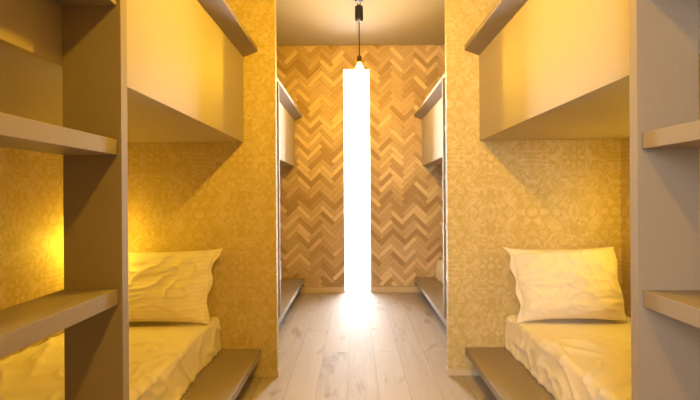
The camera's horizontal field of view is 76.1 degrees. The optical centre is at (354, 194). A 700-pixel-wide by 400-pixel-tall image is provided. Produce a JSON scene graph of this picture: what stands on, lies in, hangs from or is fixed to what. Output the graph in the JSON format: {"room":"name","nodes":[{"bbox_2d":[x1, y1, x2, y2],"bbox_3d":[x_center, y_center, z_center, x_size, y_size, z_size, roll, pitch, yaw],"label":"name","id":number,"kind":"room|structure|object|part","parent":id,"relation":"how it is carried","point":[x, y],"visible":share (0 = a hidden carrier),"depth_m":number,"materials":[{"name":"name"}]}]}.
{"room":"dormitory","nodes":[
{"label":"dormitory","id":0,"kind":"room"},
{"bbox_2d":[0,147,63,353],"bbox_3d":[-1.482,-0.256,1.505,0.100,2.533,6.410,0,0,0],"label":"wall","id":1,"kind":"structure","parent":0,"point":[31,182],"depth_m":1.97,"materials":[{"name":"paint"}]},
{"bbox_2d":[276,45,444,291],"bbox_3d":[0.018,-0.267,4.640,2.900,2.533,0.140,0,0,0],"label":"wall","id":2,"kind":"structure","parent":0,"point":[406,196],"depth_m":4.58,"materials":[{"name":"brown wood"}]},
{"bbox_2d":[298,287,343,292],"bbox_3d":[-0.412,0.973,4.580,0.603,0.060,0.028,0,0,0],"label":"baseboard","id":3,"kind":"structure","parent":2,"relation":"attached to","point":[302,289],"depth_m":4.57,"materials":[{"name":"beige wood"}]},
{"bbox_2d":[343,71,370,290],"bbox_3d":[0.021,-0.143,4.665,0.270,2.285,0.050,0,0,0],"label":"window","id":4,"kind":"structure","parent":2,"relation":"in","point":[343,71],"depth_m":4.64,"materials":[{"name":"white paint"}]},
{"bbox_2d":[343,69,370,275],"bbox_3d":[0.021,-0.143,4.603,0.270,2.285,0.074,0,0,0],"label":"trim","id":5,"kind":"structure","parent":2,"relation":"attached to","point":[343,69],"depth_m":4.59,"materials":[{"name":"white paint"}]},
{"bbox_2d":[371,286,421,292],"bbox_3d":[0.487,0.967,4.580,0.639,0.060,0.028,0,0,0],"label":"baseboard","id":6,"kind":"structure","parent":2,"relation":"attached to","point":[374,289],"depth_m":4.57,"materials":[{"name":"beige wood"}]},
{"bbox_2d":[276,0,444,45],"bbox_3d":[0.009,-1.573,1.455,3.100,0.080,6.510,0,0,0],"label":"ceiling","id":7,"kind":"structure","parent":0,"point":[298,22],"depth_m":3.98,"materials":[{"name":"paint"}]},
{"bbox_2d":[354,0,363,74],"bbox_3d":[0.033,-1.236,3.500,0.072,0.594,0.072,0,0,0],"label":"pendant lamp","id":8,"kind":"object","parent":7,"relation":"hanging from","point":[359,70],"visible":1,"depth_m":3.48,"materials":[{"name":"black plastic"}]},
{"bbox_2d":[357,54,361,62],"bbox_3d":[0.034,-1.066,3.500,0.039,0.064,0.039,0,0,0],"label":"socket","id":9,"kind":"object","parent":8,"relation":"attached to","point":[359,58],"depth_m":3.49,"materials":[{"name":"gold metal"}]},
{"bbox_3d":[0.033,-1.229,3.500,0.008,0.273,0.008,0,0,-22],"label":"cord","id":10,"kind":"part","parent":8,"relation":"part of","materials":[{"name":"black plastic"}]},
{"bbox_3d":[0.035,-0.986,3.500,0.067,0.093,0.067,0,0,0],"label":"bulb","id":11,"kind":"part","parent":8,"relation":"part of","materials":[{"name":"white glass"}]},
{"bbox_2d":[235,291,496,399],"bbox_3d":[0.027,1.040,1.455,3.100,0.080,6.510,0,0,0],"label":"floor","id":12,"kind":"structure","parent":0,"point":[348,345],"depth_m":2.80,"materials":[{"name":"brown wood"}]},
{"bbox_2d":[0,0,260,399],"bbox_3d":[-0.976,0.094,1.442,0.904,1.826,2.052,0,0,0],"label":"bunk bed","id":13,"kind":"object","parent":12,"relation":"on","point":[81,81],"visible":0.98,"depth_m":1.01,"materials":[{"name":"beige laminate"}]},
{"bbox_3d":[-0.679,-0.543,0.727,0.030,0.504,0.620,0,0,0],"label":"guard panel","id":14,"kind":"part","parent":13,"relation":"part of","materials":[{"name":"beige laminate"}]},
{"bbox_2d":[0,316,222,399],"bbox_3d":[-1.071,0.748,1.478,0.701,0.208,1.961,0,0,0],"label":"mattress","id":15,"kind":"object","parent":13,"relation":"on","point":[165,358],"visible":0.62,"depth_m":1.84,"materials":[{"name":"fabric"}]},
{"bbox_2d":[128,248,222,324],"bbox_3d":[-1.055,0.480,2.317,0.690,0.380,0.180,0,0,-3],"label":"pillow","id":16,"kind":"object","parent":15,"relation":"on","point":[162,286],"visible":0.66,"depth_m":2.29,"materials":[{"name":"fabric"}]},
{"bbox_3d":[-0.631,-0.544,1.753,0.030,0.504,1.431,0,0,0],"label":"guard panel","id":17,"kind":"part","parent":13,"relation":"part of","materials":[{"name":"beige laminate"}]},
{"bbox_2d":[277,77,303,325],"bbox_3d":[-0.976,0.094,3.542,0.904,1.826,2.052,0,0,0],"label":"bunk bed","id":18,"kind":"object","parent":12,"relation":"on","point":[288,112],"visible":0.2,"depth_m":3.81,"materials":[{"name":"beige laminate"}]},
{"bbox_2d":[280,261,283,280],"bbox_3d":[-1.071,0.748,3.578,0.701,0.208,1.961,0,0,0],"label":"mattress","id":19,"kind":"object","parent":18,"relation":"on","point":[281,271],"visible":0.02,"depth_m":4.49,"materials":[{"name":"fabric"}]},
{"bbox_3d":[-0.631,-0.544,3.853,0.030,0.504,1.431,0,0,0],"label":"guard panel","id":20,"kind":"part","parent":18,"relation":"part of","materials":[{"name":"beige laminate"}]},
{"bbox_2d":[414,73,446,326],"bbox_3d":[1.036,0.080,3.542,0.866,1.826,2.052,0,0,0],"label":"bunk bed","id":21,"kind":"object","parent":12,"relation":"on","point":[431,111],"visible":0.23,"depth_m":3.73,"materials":[{"name":"beige laminate"}]},
{"bbox_3d":[0.701,-0.553,3.826,0.030,0.504,1.485,0,0,0],"label":"guard panel","id":22,"kind":"part","parent":21,"relation":"part of","materials":[{"name":"beige laminate"}]},
{"bbox_2d":[435,259,442,282],"bbox_3d":[1.137,0.733,3.578,0.670,0.207,1.963,0,0,0],"label":"mattress","id":23,"kind":"object","parent":21,"relation":"on","point":[439,275],"visible":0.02,"depth_m":4.39,"materials":[{"name":"fabric"}]},
{"bbox_2d":[464,0,699,399],"bbox_3d":[1.036,0.080,1.442,0.866,1.826,2.052,0,0,0],"label":"bunk bed","id":24,"kind":"object","parent":12,"relation":"on","point":[549,69],"visible":0.94,"depth_m":0.96,"materials":[{"name":"beige laminate"}]},
{"bbox_3d":[0.701,-0.553,1.726,0.030,0.504,1.485,0,0,0],"label":"guard panel","id":25,"kind":"part","parent":24,"relation":"part of","materials":[{"name":"beige laminate"}]},
{"bbox_2d":[504,314,631,399],"bbox_3d":[1.137,0.733,1.478,0.670,0.207,1.963,0,0,0],"label":"mattress","id":26,"kind":"object","parent":24,"relation":"on","point":[574,359],"visible":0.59,"depth_m":1.92,"materials":[{"name":"fabric"}]},
{"bbox_2d":[503,246,627,322],"bbox_3d":[1.090,0.468,2.314,0.596,0.384,0.184,0,0,3],"label":"pillow","id":27,"kind":"object","parent":26,"relation":"on","point":[573,283],"visible":1,"depth_m":2.28,"materials":[{"name":"beige fabric"}]},
{"bbox_3d":[0.749,-0.553,0.700,0.030,0.504,0.566,0,0,0],"label":"guard panel","id":28,"kind":"part","parent":24,"relation":"part of","materials":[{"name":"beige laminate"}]},
{"bbox_2d":[127,0,621,370],"bbox_3d":[0.018,-0.267,2.493,2.900,2.533,0.045,0,0,0],"label":"wall","id":29,"kind":"structure","parent":0,"point":[519,194],"depth_m":2.47,"materials":[{"name":"paper"}]},
{"bbox_2d":[249,367,279,376],"bbox_3d":[-0.558,0.987,2.489,0.271,0.034,0.052,0,0,0],"label":"baseboard","id":30,"kind":"structure","parent":29,"relation":"attached to","point":[275,373],"depth_m":2.46,"materials":[{"name":"beige wood"}]},
{"bbox_2d":[446,366,479,375],"bbox_3d":[0.649,0.979,2.489,0.276,0.034,0.052,0,0,0],"label":"baseboard","id":31,"kind":"structure","parent":29,"relation":"attached to","point":[450,372],"depth_m":2.46,"materials":[{"name":"beige wood"}]},
{"bbox_2d":[621,137,699,316],"bbox_3d":[1.518,-0.277,1.505,0.100,2.533,6.410,0,0,0],"label":"wall","id":32,"kind":"structure","parent":0,"point":[625,143],"depth_m":2.43,"materials":[{"name":"paper"}]}
]}

